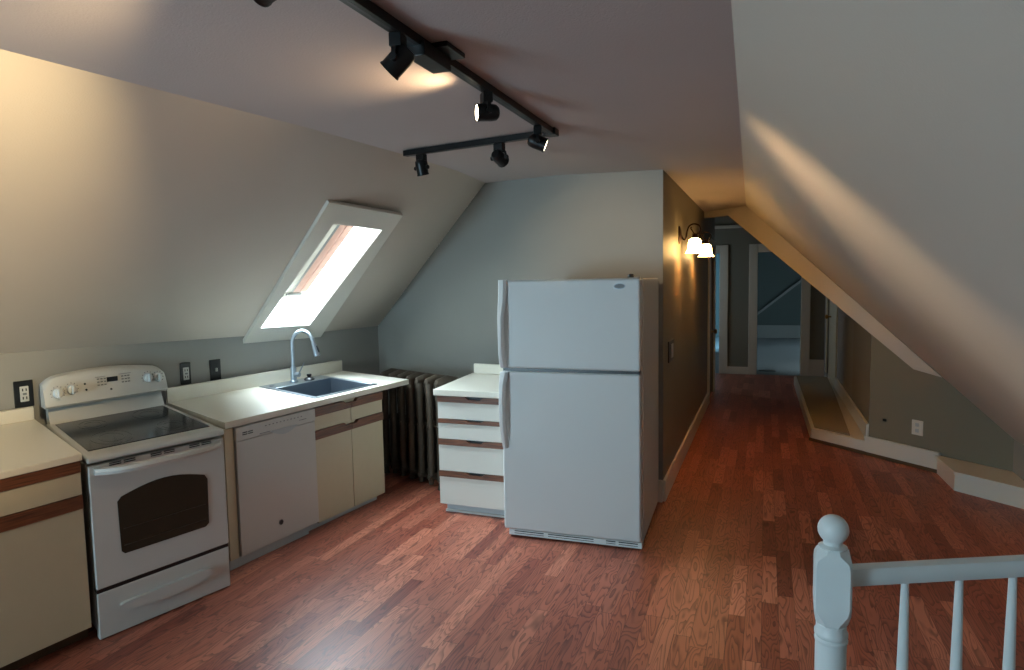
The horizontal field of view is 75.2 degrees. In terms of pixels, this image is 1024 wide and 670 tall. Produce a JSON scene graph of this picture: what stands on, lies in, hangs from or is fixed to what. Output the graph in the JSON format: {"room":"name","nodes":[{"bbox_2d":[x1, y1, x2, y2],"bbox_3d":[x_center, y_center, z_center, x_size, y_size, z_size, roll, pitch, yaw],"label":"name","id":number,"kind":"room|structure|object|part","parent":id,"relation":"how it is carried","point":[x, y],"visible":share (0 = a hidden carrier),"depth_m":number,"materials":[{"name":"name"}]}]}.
{"room":"attic kitchen","nodes":[
{"label":"attic kitchen","id":0,"kind":"room"},
{"bbox_2d":[0,326,379,426],"bbox_3d":[-3.321,0.821,3.194,0.099,1.340,8.161,2,5,30],"label":"wall","id":1,"kind":"structure","parent":0,"point":[357,348],"depth_m":4.86,"materials":[{"name":"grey paint"}]},
{"bbox_2d":[0,406,33,424],"bbox_3d":[-3.073,0.501,3.408,0.041,0.077,1.135,1,5,28],"label":"backsplash","id":2,"kind":"structure","parent":1,"relation":"attached to","point":[16,415],"depth_m":3.81,"materials":[{"name":"beige laminate"}]},
{"bbox_2d":[13,380,33,407],"bbox_3d":[-2.850,0.344,3.885,0.014,0.156,0.101,2,5,30],"label":"wall outlet","id":3,"kind":"object","parent":1,"relation":"attached to","point":[23,390],"visible":1,"depth_m":3.88,"materials":[{"name":"black plastic"}]},
{"bbox_2d":[19,386,28,401],"bbox_3d":[-2.848,0.344,3.884,0.004,0.090,0.045,2,5,30],"label":"receptacle","id":4,"kind":"object","parent":3,"relation":"attached to","point":[23,390],"depth_m":3.88,"materials":[{"name":"grey plastic"}]},
{"bbox_2d":[180,362,190,384],"bbox_3d":[-2.342,0.277,4.775,0.014,0.156,0.081,2,5,30],"label":"wall outlet","id":5,"kind":"object","parent":1,"relation":"attached to","point":[185,370],"visible":1,"depth_m":4.77,"materials":[{"name":"black plastic"}]},
{"bbox_2d":[183,367,188,379],"bbox_3d":[-2.339,0.277,4.774,0.004,0.090,0.045,2,5,30],"label":"receptacle","id":6,"kind":"object","parent":5,"relation":"attached to","point":[185,369],"depth_m":4.77,"materials":[{"name":"grey plastic"}]},
{"bbox_2d":[209,359,220,380],"bbox_3d":[-2.219,0.261,4.983,0.022,0.156,0.091,2,5,30],"label":"light switch","id":7,"kind":"object","parent":1,"relation":"attached to","point":[215,366],"visible":0.95,"depth_m":4.98,"materials":[{"name":"black plastic"}]},
{"bbox_2d":[166,360,341,402],"bbox_3d":[-1.963,0.348,5.309,0.038,0.103,1.724,1,5,28],"label":"backsplash","id":8,"kind":"structure","parent":1,"relation":"attached to","point":[184,392],"depth_m":5.09,"materials":[{"name":"beige laminate"}]},
{"bbox_2d":[0,49,484,353],"bbox_3d":[-2.354,-0.369,2.481,2.227,1.264,8.043,2,5,30],"label":"ceiling","id":9,"kind":"structure","parent":0,"point":[131,213],"depth_m":3.48,"materials":[{"name":"white paint"}]},
{"bbox_2d":[243,200,402,343],"bbox_3d":[-1.425,-0.415,4.994,0.783,1.050,1.766,-5,6,-43],"label":"window","id":10,"kind":"structure","parent":9,"relation":"attached to","point":[335,220],"depth_m":5.00,"materials":[{"name":"beige glass"}]},
{"bbox_3d":[-1.735,-0.332,5.268,0.079,0.070,0.320,1,5,21],"label":"sash handle","id":11,"kind":"part","parent":10,"relation":"part of","materials":[{"name":"beige metal"}]},
{"bbox_2d":[0,0,745,211],"bbox_3d":[-0.103,-1.082,3.305,2.530,0.059,10.860,1,5,21],"label":"ceiling","id":12,"kind":"structure","parent":0,"point":[625,85],"depth_m":2.43,"materials":[{"name":"white paint"}]},
{"bbox_2d":[339,0,558,156],"bbox_3d":[-0.250,-0.947,2.454,0.910,0.064,3.037,-1,5,2],"label":"track","id":13,"kind":"object","parent":12,"relation":"attached to","point":[442,56],"visible":0.93,"depth_m":2.28,"materials":[{"name":"black metal"}]},
{"bbox_2d":[254,0,275,6],"bbox_3d":[-0.534,-0.800,1.475,0.102,0.123,0.104,2,5,29],"label":"track spotlight","id":14,"kind":"object","parent":13,"relation":"attached to","point":[264,3],"visible":1,"depth_m":1.49,"materials":[{"name":"black metal"}]},
{"bbox_2d":[380,31,414,80],"bbox_3d":[-0.349,-0.842,2.018,0.100,0.134,0.099,-4,6,-32],"label":"track spotlight","id":15,"kind":"object","parent":13,"relation":"attached to","point":[400,58],"visible":1,"depth_m":1.99,"materials":[{"name":"black metal"}]},
{"bbox_2d":[414,153,429,175],"bbox_3d":[-0.531,-0.997,3.910,0.088,0.129,0.092,-2,5,-11],"label":"track spotlight","id":16,"kind":"object","parent":13,"relation":"attached to","point":[421,165],"visible":1,"depth_m":3.88,"materials":[{"name":"black metal"}]},
{"bbox_3d":[-0.244,-0.953,2.242,0.125,0.018,0.140,1,5,21],"label":"canopy plate","id":17,"kind":"part","parent":13,"relation":"part of","materials":[{"name":"black metal"}]},
{"bbox_3d":[-0.210,-1.068,3.712,0.995,0.031,0.038,2,5,31],"label":"short rail","id":18,"kind":"part","parent":13,"relation":"part of","materials":[{"name":"black metal"}]},
{"bbox_2d":[474,91,499,121],"bbox_3d":[-0.099,-0.908,2.655,0.094,0.116,0.104,-2,5,-17],"label":"track spotlight","id":19,"kind":"object","parent":13,"relation":"attached to","point":[485,111],"visible":1,"depth_m":2.63,"materials":[{"name":"black metal"}]},
{"bbox_2d":[490,142,508,167],"bbox_3d":[-0.069,-0.984,3.636,0.104,0.126,0.105,2,5,31],"label":"track spotlight","id":20,"kind":"object","parent":13,"relation":"attached to","point":[501,159],"visible":1,"depth_m":3.61,"materials":[{"name":"black metal"}]},
{"bbox_2d":[527,125,548,152],"bbox_3d":[0.127,-0.955,3.250,0.106,0.128,0.104,-1,5,5],"label":"track spotlight","id":21,"kind":"object","parent":13,"relation":"attached to","point":[536,141],"visible":1,"depth_m":3.22,"materials":[{"name":"black metal"}]},
{"bbox_2d":[16,337,1023,669],"bbox_3d":[2.171,0.979,8.549,7.200,0.050,21.900,1,5,21],"label":"floor","id":22,"kind":"structure","parent":0,"point":[721,577],"depth_m":3.70,"materials":[{"name":"red wood"}]},
{"bbox_2d":[0,461,91,669],"bbox_3d":[-2.670,1.046,3.031,1.097,0.894,1.504,-6,7,-44],"label":"base cabinet","id":23,"kind":"object","parent":22,"relation":"on","point":[45,599],"visible":0.98,"depth_m":2.95,"materials":[{"name":"beige laminate"}]},
{"bbox_2d":[0,406,81,479],"bbox_3d":[-2.677,0.545,2.991,1.102,0.110,1.532,-6,7,-44],"label":"countertop","id":24,"kind":"structure","parent":23,"relation":"on","point":[26,446],"depth_m":3.22,"materials":[{"name":"beige laminate"}]},
{"bbox_3d":[-2.150,0.712,2.855,0.032,0.106,0.578,2,5,28],"label":"drawer","id":25,"kind":"part","parent":23,"relation":"part of","materials":[{"name":"beige laminate"}]},
{"bbox_2d":[39,365,229,639],"bbox_3d":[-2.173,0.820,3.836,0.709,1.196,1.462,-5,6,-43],"label":"stove","id":26,"kind":"object","parent":22,"relation":"on","point":[153,485],"visible":0.98,"depth_m":3.47,"materials":[{"name":"white metal"}]},
{"bbox_3d":[-2.638,0.339,3.869,0.029,0.056,0.060,2,5,30],"label":"knob","id":27,"kind":"part","parent":26,"relation":"part of","materials":[{"name":"white plastic"}]},
{"bbox_3d":[-2.602,0.323,3.934,0.029,0.056,0.060,2,5,30],"label":"knob","id":28,"kind":"part","parent":26,"relation":"part of","materials":[{"name":"white plastic"}]},
{"bbox_3d":[-2.540,0.298,4.179,0.158,0.199,0.788,2,5,30],"label":"control panel","id":29,"kind":"part","parent":26,"relation":"part of","materials":[{"name":"white metal"}]},
{"bbox_2d":[55,405,209,450],"bbox_3d":[-2.189,0.517,3.822,0.625,0.008,1.065,-5,6,-43],"label":"glass cooktop","id":30,"kind":"object","parent":26,"relation":"in","point":[128,428],"depth_m":3.74,"materials":[{"name":"black glass"}]},
{"bbox_3d":[-2.181,0.534,3.815,0.693,0.033,1.337,-5,6,-43],"label":"cooktop frame","id":31,"kind":"part","parent":26,"relation":"part of","materials":[{"name":"white metal"}]},
{"bbox_3d":[-2.369,0.277,4.334,0.030,0.056,0.061,2,5,30],"label":"knob","id":32,"kind":"part","parent":26,"relation":"part of","materials":[{"name":"white plastic"}]},
{"bbox_3d":[-1.804,0.890,3.438,0.068,0.602,0.698,2,6,34],"label":"oven door","id":33,"kind":"part","parent":26,"relation":"part of","materials":[{"name":"white metal"}]},
{"bbox_3d":[-2.334,0.278,4.390,0.030,0.056,0.061,2,5,30],"label":"knob","id":34,"kind":"part","parent":26,"relation":"part of","materials":[{"name":"white plastic"}]},
{"bbox_3d":[-1.745,0.618,3.362,0.145,0.037,0.650,2,6,35],"label":"oven handle","id":35,"kind":"part","parent":26,"relation":"part of","materials":[{"name":"white metal"}]},
{"bbox_3d":[-1.799,1.322,3.477,0.061,0.231,0.697,2,6,34],"label":"storage drawer","id":36,"kind":"part","parent":26,"relation":"part of","materials":[{"name":"white metal"}]},
{"bbox_2d":[211,408,318,570],"bbox_3d":[-1.844,0.928,4.541,1.118,0.852,0.701,3,6,43],"label":"dishwasher","id":37,"kind":"object","parent":22,"relation":"on","point":[275,457],"depth_m":4.17,"materials":[{"name":"grey metal"}]},
{"bbox_3d":[-2.002,0.923,4.279,0.062,0.792,0.995,-6,7,-45],"label":"filler panel","id":38,"kind":"part","parent":37,"relation":"part of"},
{"bbox_3d":[-1.534,1.341,4.296,0.070,0.058,0.746,1,5,27],"label":"toe panel","id":39,"kind":"part","parent":37,"relation":"part of","materials":[{"name":"grey"}]},
{"bbox_3d":[-1.505,0.564,4.238,0.066,0.084,0.668,1,5,27],"label":"control panel","id":40,"kind":"part","parent":37,"relation":"part of","materials":[{"name":"white plastic"}]},
{"bbox_3d":[-1.462,0.611,4.263,0.017,0.040,0.234,1,5,27],"label":"pocket handle","id":41,"kind":"part","parent":37,"relation":"part of","materials":[{"name":"grey plastic"}]},
{"bbox_2d":[314,391,384,527],"bbox_3d":[-1.506,0.868,5.177,1.107,0.857,0.706,3,6,42],"label":"base cabinet","id":42,"kind":"object","parent":22,"relation":"on","point":[348,432],"visible":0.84,"depth_m":4.85,"materials":[{"name":"beige laminate"}]},
{"bbox_2d":[166,360,408,428],"bbox_3d":[-1.619,0.387,4.970,0.972,0.137,2.016,1,5,28],"label":"countertop","id":43,"kind":"structure","parent":42,"relation":"on","point":[226,403],"depth_m":4.70,"materials":[{"name":"beige laminate"}]},
{"bbox_2d":[289,329,319,382],"bbox_3d":[-1.659,0.167,5.319,0.280,0.429,0.069,0,5,13],"label":"faucet","id":44,"kind":"object","parent":43,"relation":"on","point":[293,370],"visible":1,"depth_m":5.33,"materials":[{"name":"metal"}]},
{"bbox_2d":[259,375,377,398],"bbox_3d":[-1.511,0.481,5.190,1.010,0.181,0.662,3,6,42],"label":"sink","id":45,"kind":"object","parent":43,"relation":"in","point":[321,386],"visible":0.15,"depth_m":5.38,"materials":[{"name":"metal"}]},
{"bbox_2d":[304,374,314,380],"bbox_3d":[-1.668,0.345,5.469,0.088,0.050,0.088,1,5,21],"label":"stopper","id":46,"kind":"object","parent":45,"relation":"on","point":[308,378],"visible":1,"depth_m":5.45,"materials":[{"name":"silver plastic"}]},
{"bbox_2d":[277,378,369,396],"bbox_3d":[-1.451,0.487,5.140,0.572,0.176,0.754,1,5,28],"label":"basin","id":47,"kind":"object","parent":45,"relation":"in","point":[318,387],"depth_m":5.40,"materials":[{"name":"grey metal"}]},
{"bbox_3d":[-1.270,0.592,4.699,0.027,0.097,0.374,1,5,27],"label":"false drawer","id":48,"kind":"part","parent":42,"relation":"part of","materials":[{"name":"beige laminate"}]},
{"bbox_3d":[-1.263,0.993,4.731,0.027,0.582,0.374,1,5,27],"label":"door","id":49,"kind":"part","parent":42,"relation":"part of","materials":[{"name":"beige laminate"}]},
{"bbox_3d":[-1.102,0.562,5.024,0.026,0.097,0.364,1,5,27],"label":"false drawer","id":50,"kind":"part","parent":42,"relation":"part of","materials":[{"name":"beige laminate"}]},
{"bbox_3d":[-1.095,0.963,5.057,0.026,0.582,0.364,1,5,27],"label":"door","id":51,"kind":"part","parent":42,"relation":"part of","materials":[{"name":"beige laminate"}]},
{"bbox_2d":[379,368,458,490],"bbox_3d":[-0.793,0.774,5.706,0.820,0.930,0.240,3,6,44],"label":"radiator","id":52,"kind":"object","parent":22,"relation":"on","point":[418,454],"visible":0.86,"depth_m":5.64,"materials":[{"name":"brown metal"}]},
{"bbox_2d":[437,396,504,517],"bbox_3d":[-0.145,0.839,5.133,0.663,0.872,0.831,1,5,21],"label":"base cabinet","id":53,"kind":"object","parent":22,"relation":"on","point":[471,472],"visible":0.63,"depth_m":4.76,"materials":[{"name":"grey laminate"}]},
{"bbox_2d":[433,363,502,398],"bbox_3d":[-0.166,0.340,5.095,0.690,0.127,0.865,1,5,21],"label":"countertop","id":54,"kind":"structure","parent":53,"relation":"on","point":[484,382],"depth_m":4.95,"materials":[{"name":"beige laminate"}]},
{"bbox_3d":[-0.259,0.546,4.725,0.592,0.121,0.024,1,5,21],"label":"drawer","id":55,"kind":"part","parent":53,"relation":"part of","materials":[{"name":"grey laminate"}]},
{"bbox_3d":[-0.256,0.696,4.738,0.592,0.114,0.024,1,5,21],"label":"drawer","id":56,"kind":"part","parent":53,"relation":"part of","materials":[{"name":"grey laminate"}]},
{"bbox_3d":[-0.253,0.893,4.754,0.592,0.190,0.024,1,5,21],"label":"drawer","id":57,"kind":"part","parent":53,"relation":"part of","materials":[{"name":"grey laminate"}]},
{"bbox_3d":[-0.248,1.134,4.774,0.592,0.203,0.024,1,5,21],"label":"drawer","id":58,"kind":"part","parent":53,"relation":"part of","materials":[{"name":"grey laminate"}]},
{"bbox_3d":[-0.222,1.296,4.823,0.568,0.014,0.020,1,5,21],"label":"toe rail","id":59,"kind":"part","parent":53,"relation":"part of","materials":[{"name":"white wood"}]},
{"bbox_2d":[497,274,658,548],"bbox_3d":[0.507,0.448,4.585,0.906,1.718,1.016,1,5,21],"label":"refrigerator","id":60,"kind":"object","parent":22,"relation":"on","point":[578,358],"visible":1,"depth_m":4.20,"materials":[{"name":"white metal"}]},
{"bbox_3d":[-0.066,-0.068,4.255,0.055,0.565,0.076,1,5,21],"label":"door handle","id":61,"kind":"part","parent":60,"relation":"part of","materials":[{"name":"white plastic"}]},
{"bbox_3d":[-0.056,0.490,4.302,0.055,0.500,0.082,1,5,21],"label":"door handle","id":62,"kind":"part","parent":60,"relation":"part of","materials":[{"name":"white plastic"}]},
{"bbox_3d":[0.376,0.758,4.257,0.899,1.054,0.080,1,5,19],"label":"door","id":63,"kind":"part","parent":60,"relation":"part of","materials":[{"name":"white metal"}]},
{"bbox_3d":[0.361,-0.066,4.189,0.899,0.568,0.080,1,5,19],"label":"freezer door","id":64,"kind":"part","parent":60,"relation":"part of","materials":[{"name":"white metal"}]},
{"bbox_2d":[794,376,864,450],"bbox_3d":[3.853,0.876,8.261,0.495,0.143,4.223,1,5,21],"label":"step","id":65,"kind":"structure","parent":22,"relation":"on","point":[827,418],"depth_m":7.46,"materials":[{"name":"beige wood"}]},
{"bbox_2d":[813,514,1023,669],"bbox_3d":[1.390,0.991,1.829,1.178,1.056,0.116,-1,5,-3],"label":"stair railing","id":66,"kind":"object","parent":22,"relation":"on","point":[835,575],"visible":1,"depth_m":1.77,"materials":[{"name":"paint"}]},
{"bbox_3d":[0.862,1.145,1.813,0.084,0.770,0.084,1,5,21],"label":"newel post","id":67,"kind":"part","parent":66,"relation":"part of","materials":[{"name":"paint"}]},
{"bbox_3d":[1.432,0.625,1.817,1.078,0.049,0.054,-1,5,-4],"label":"handrail","id":68,"kind":"part","parent":66,"relation":"part of","materials":[{"name":"paint"}]},
{"bbox_2d":[378,170,662,479],"bbox_3d":[-0.096,-0.051,5.837,3.020,2.529,0.146,2,6,34],"label":"wall","id":69,"kind":"structure","parent":0,"point":[609,225],"depth_m":5.61,"materials":[{"name":"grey paint"}]},
{"bbox_2d":[474,363,502,374],"bbox_3d":[-0.045,0.286,5.457,0.611,0.082,0.033,1,5,26],"label":"backsplash","id":70,"kind":"structure","parent":69,"relation":"attached to","point":[479,368],"depth_m":5.52,"materials":[{"name":"beige laminate"}]},
{"bbox_2d":[663,170,714,478],"bbox_3d":[1.996,-0.403,7.393,0.120,2.900,5.250,1,5,21],"label":"wall","id":71,"kind":"structure","parent":0,"point":[685,275],"depth_m":6.06,"materials":[{"name":"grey paint"}]},
{"bbox_2d":[668,338,673,362],"bbox_3d":[1.246,0.123,5.249,0.018,0.167,0.299,1,5,21],"label":"light switch","id":72,"kind":"object","parent":71,"relation":"attached to","point":[671,342],"visible":1,"depth_m":5.22,"materials":[{"name":"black plastic"}]},
{"bbox_2d":[658,392,708,502],"bbox_3d":[1.852,1.011,6.915,0.057,0.165,4.095,1,5,21],"label":"baseboard","id":73,"kind":"structure","parent":71,"relation":"attached to","point":[665,485],"depth_m":5.90,"materials":[{"name":"beige wood"}]},
{"bbox_2d":[678,223,704,252],"bbox_3d":[1.547,-0.834,5.726,0.217,0.255,0.164,1,5,21],"label":"wall sconce","id":74,"kind":"object","parent":71,"relation":"attached to","point":[694,244],"visible":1,"depth_m":5.69,"materials":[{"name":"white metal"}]},
{"bbox_3d":[1.540,-0.888,5.724,0.175,0.146,0.014,1,5,21],"label":"scroll arm","id":75,"kind":"part","parent":74,"relation":"part of","materials":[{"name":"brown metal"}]},
{"bbox_3d":[1.573,-0.771,5.722,0.164,0.128,0.164,1,5,21],"label":"lamp shade","id":76,"kind":"part","parent":74,"relation":"part of","materials":[{"name":"white glass"}]},
{"bbox_2d":[692,231,713,256],"bbox_3d":[1.956,-0.930,6.797,0.217,0.255,0.164,1,5,21],"label":"wall sconce","id":77,"kind":"object","parent":71,"relation":"attached to","point":[706,247],"visible":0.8,"depth_m":6.76,"materials":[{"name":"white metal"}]},
{"bbox_3d":[1.948,-0.984,6.795,0.175,0.146,0.014,1,5,21],"label":"scroll arm","id":78,"kind":"part","parent":77,"relation":"part of","materials":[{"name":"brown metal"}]},
{"bbox_3d":[1.982,-0.866,6.792,0.164,0.128,0.164,1,5,21],"label":"lamp shade","id":79,"kind":"part","parent":77,"relation":"part of","materials":[{"name":"white glass"}]},
{"bbox_2d":[707,237,715,402],"bbox_3d":[2.782,-0.219,9.262,0.025,2.200,1.140,1,5,21],"label":"trim","id":80,"kind":"structure","parent":71,"relation":"attached to","point":[712,242],"depth_m":8.88,"materials":[{"name":"beige wood"}]},
{"bbox_2d":[710,257,716,392],"bbox_3d":[2.750,-0.178,9.251,0.153,2.120,1.050,1,5,21],"label":"door","id":81,"kind":"structure","parent":71,"relation":"in","point":[715,330],"depth_m":9.61,"materials":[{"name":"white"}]},
{"bbox_2d":[715,252,800,336],"bbox_3d":[5.371,-1.082,14.915,5.800,2.900,7.330,1,5,21],"label":"wall","id":82,"kind":"structure","parent":0,"point":[775,276],"depth_m":18.05,"materials":[{"name":"grey paint"}]},
{"bbox_2d":[757,325,799,337],"bbox_3d":[7.891,-0.083,17.844,2.950,0.340,0.050,1,5,21],"label":"baseboard","id":83,"kind":"structure","parent":82,"relation":"attached to","point":[763,331],"depth_m":18.07,"materials":[{"name":"grey"}]},
{"bbox_2d":[757,280,800,314],"bbox_3d":[7.846,-1.564,17.676,2.950,2.480,0.150,1,5,21],"label":"trim","id":84,"kind":"structure","parent":82,"relation":"attached to","point":[798,282],"depth_m":17.90,"materials":[{"name":"grey wood"}]},
{"bbox_2d":[715,216,824,366],"bbox_3d":[3.776,-0.776,11.550,3.220,2.900,0.120,1,5,21],"label":"wall","id":85,"kind":"structure","parent":0,"point":[738,240],"depth_m":11.42,"materials":[{"name":"grey paint"}]},
{"bbox_2d":[716,245,727,373],"bbox_3d":[3.209,-0.444,11.716,1.130,2.230,0.030,1,5,21],"label":"trim","id":86,"kind":"structure","parent":85,"relation":"attached to","point":[722,249],"depth_m":11.53,"materials":[{"name":"beige wood"}]},
{"bbox_2d":[715,225,741,228],"bbox_3d":[3.681,-1.854,11.405,3.120,0.055,0.040,1,5,21],"label":"trim","id":87,"kind":"structure","parent":85,"relation":"attached to","point":[720,226],"depth_m":11.38,"materials":[{"name":"beige wood"}]},
{"bbox_2d":[727,360,823,376],"bbox_3d":[4.470,0.544,11.325,1.530,0.280,0.025,1,5,21],"label":"baseboard","id":88,"kind":"structure","parent":85,"relation":"attached to","point":[816,367],"depth_m":11.11,"materials":[{"name":"beige"}]},
{"bbox_2d":[748,244,810,375],"bbox_3d":[4.505,-0.426,11.223,0.965,2.230,0.030,1,5,21],"label":"trim","id":89,"kind":"structure","parent":85,"relation":"attached to","point":[754,249],"depth_m":11.28,"materials":[{"name":"beige wood"}]},
{"bbox_2d":[824,296,871,422],"bbox_3d":[4.291,-0.537,8.527,0.100,2.900,5.184,1,5,21],"label":"wall","id":90,"kind":"structure","parent":0,"point":[862,339],"depth_m":7.34,"materials":[{"name":"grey paint"}]},
{"bbox_2d":[825,300,837,383],"bbox_3d":[4.703,-0.226,9.774,0.130,2.060,1.610,1,5,21],"label":"door","id":91,"kind":"structure","parent":90,"relation":"in","point":[832,307],"depth_m":9.98,"materials":[{"name":"beige paint"}]},
{"bbox_3d":[4.724,-0.321,9.768,0.008,1.550,1.100,1,5,21],"label":"panel","id":92,"kind":"part","parent":91,"relation":"part of","materials":[{"name":"beige paint"}]},
{"bbox_2d":[825,298,837,386],"bbox_3d":[4.700,-0.327,9.777,0.020,1.978,1.640,1,5,21],"label":"trim","id":93,"kind":"structure","parent":90,"relation":"attached to","point":[836,321],"depth_m":9.13,"materials":[{"name":"beige paint"}]},
{"bbox_2d":[834,377,868,435],"bbox_3d":[3.878,0.779,7.663,0.025,0.147,3.063,1,5,21],"label":"baseboard","id":94,"kind":"structure","parent":90,"relation":"attached to","point":[863,425],"depth_m":7.20,"materials":[{"name":"beige wood"}]},
{"bbox_2d":[731,0,1023,444],"bbox_3d":[1.755,0.020,2.404,2.010,2.065,10.320,1,5,21],"label":"ceiling","id":95,"kind":"structure","parent":0,"point":[882,141],"depth_m":1.98,"materials":[{"name":"white paint"}]},
{"bbox_2d":[869,335,1013,471],"bbox_3d":[3.649,0.505,5.611,0.106,1.323,1.312,-3,5,-24],"label":"wall","id":96,"kind":"structure","parent":0,"point":[954,427],"depth_m":5.68,"materials":[{"name":"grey paint"}]},
{"bbox_2d":[809,437,936,472],"bbox_3d":[3.329,1.109,6.225,0.028,0.030,1.319,-3,5,-24],"label":"trim","id":97,"kind":"structure","parent":96,"relation":"attached to","point":[810,438],"depth_m":6.14,"materials":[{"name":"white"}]},
{"bbox_2d":[864,436,940,469],"bbox_3d":[3.460,1.056,5.925,0.032,0.180,0.702,-3,5,-24],"label":"baseboard","id":98,"kind":"structure","parent":96,"relation":"attached to","point":[907,453],"depth_m":5.90,"materials":[{"name":"beige wood"}]},
{"bbox_2d":[912,419,922,435],"bbox_3d":[3.523,0.806,5.781,0.011,0.130,0.100,-3,5,-24],"label":"wall outlet","id":99,"kind":"object","parent":96,"relation":"attached to","point":[917,426],"visible":1,"depth_m":5.78,"materials":[{"name":"beige plastic"}]},
{"bbox_2d":[934,455,1023,508],"bbox_3d":[3.628,1.130,5.145,0.373,0.155,0.938,-3,5,-26],"label":"step","id":100,"kind":"structure","parent":96,"relation":"attached to","point":[986,482],"depth_m":5.04,"materials":[{"name":"beige wood"}]},
{"bbox_2d":[1013,439,1023,479],"bbox_3d":[2.427,1.234,1.245,0.100,0.630,8.440,1,5,21],"label":"wall","id":101,"kind":"structure","parent":0,"point":[1018,452],"depth_m":4.99,"materials":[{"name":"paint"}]},
{"bbox_3d":[2.857,-1.000,7.160,1.900,1.742,1.872,1,5,21],"label":"wall","id":102,"kind":"structure","parent":0,"visible":0},
{"bbox_2d":[704,206,941,376],"bbox_3d":[2.976,-0.585,6.827,0.064,1.680,2.960,-3,5,-25],"label":"ceiling beam","id":103,"kind":"structure","parent":102,"relation":"attached to","point":[747,219],"depth_m":6.61,"materials":[{"name":"white paint"}]}
]}

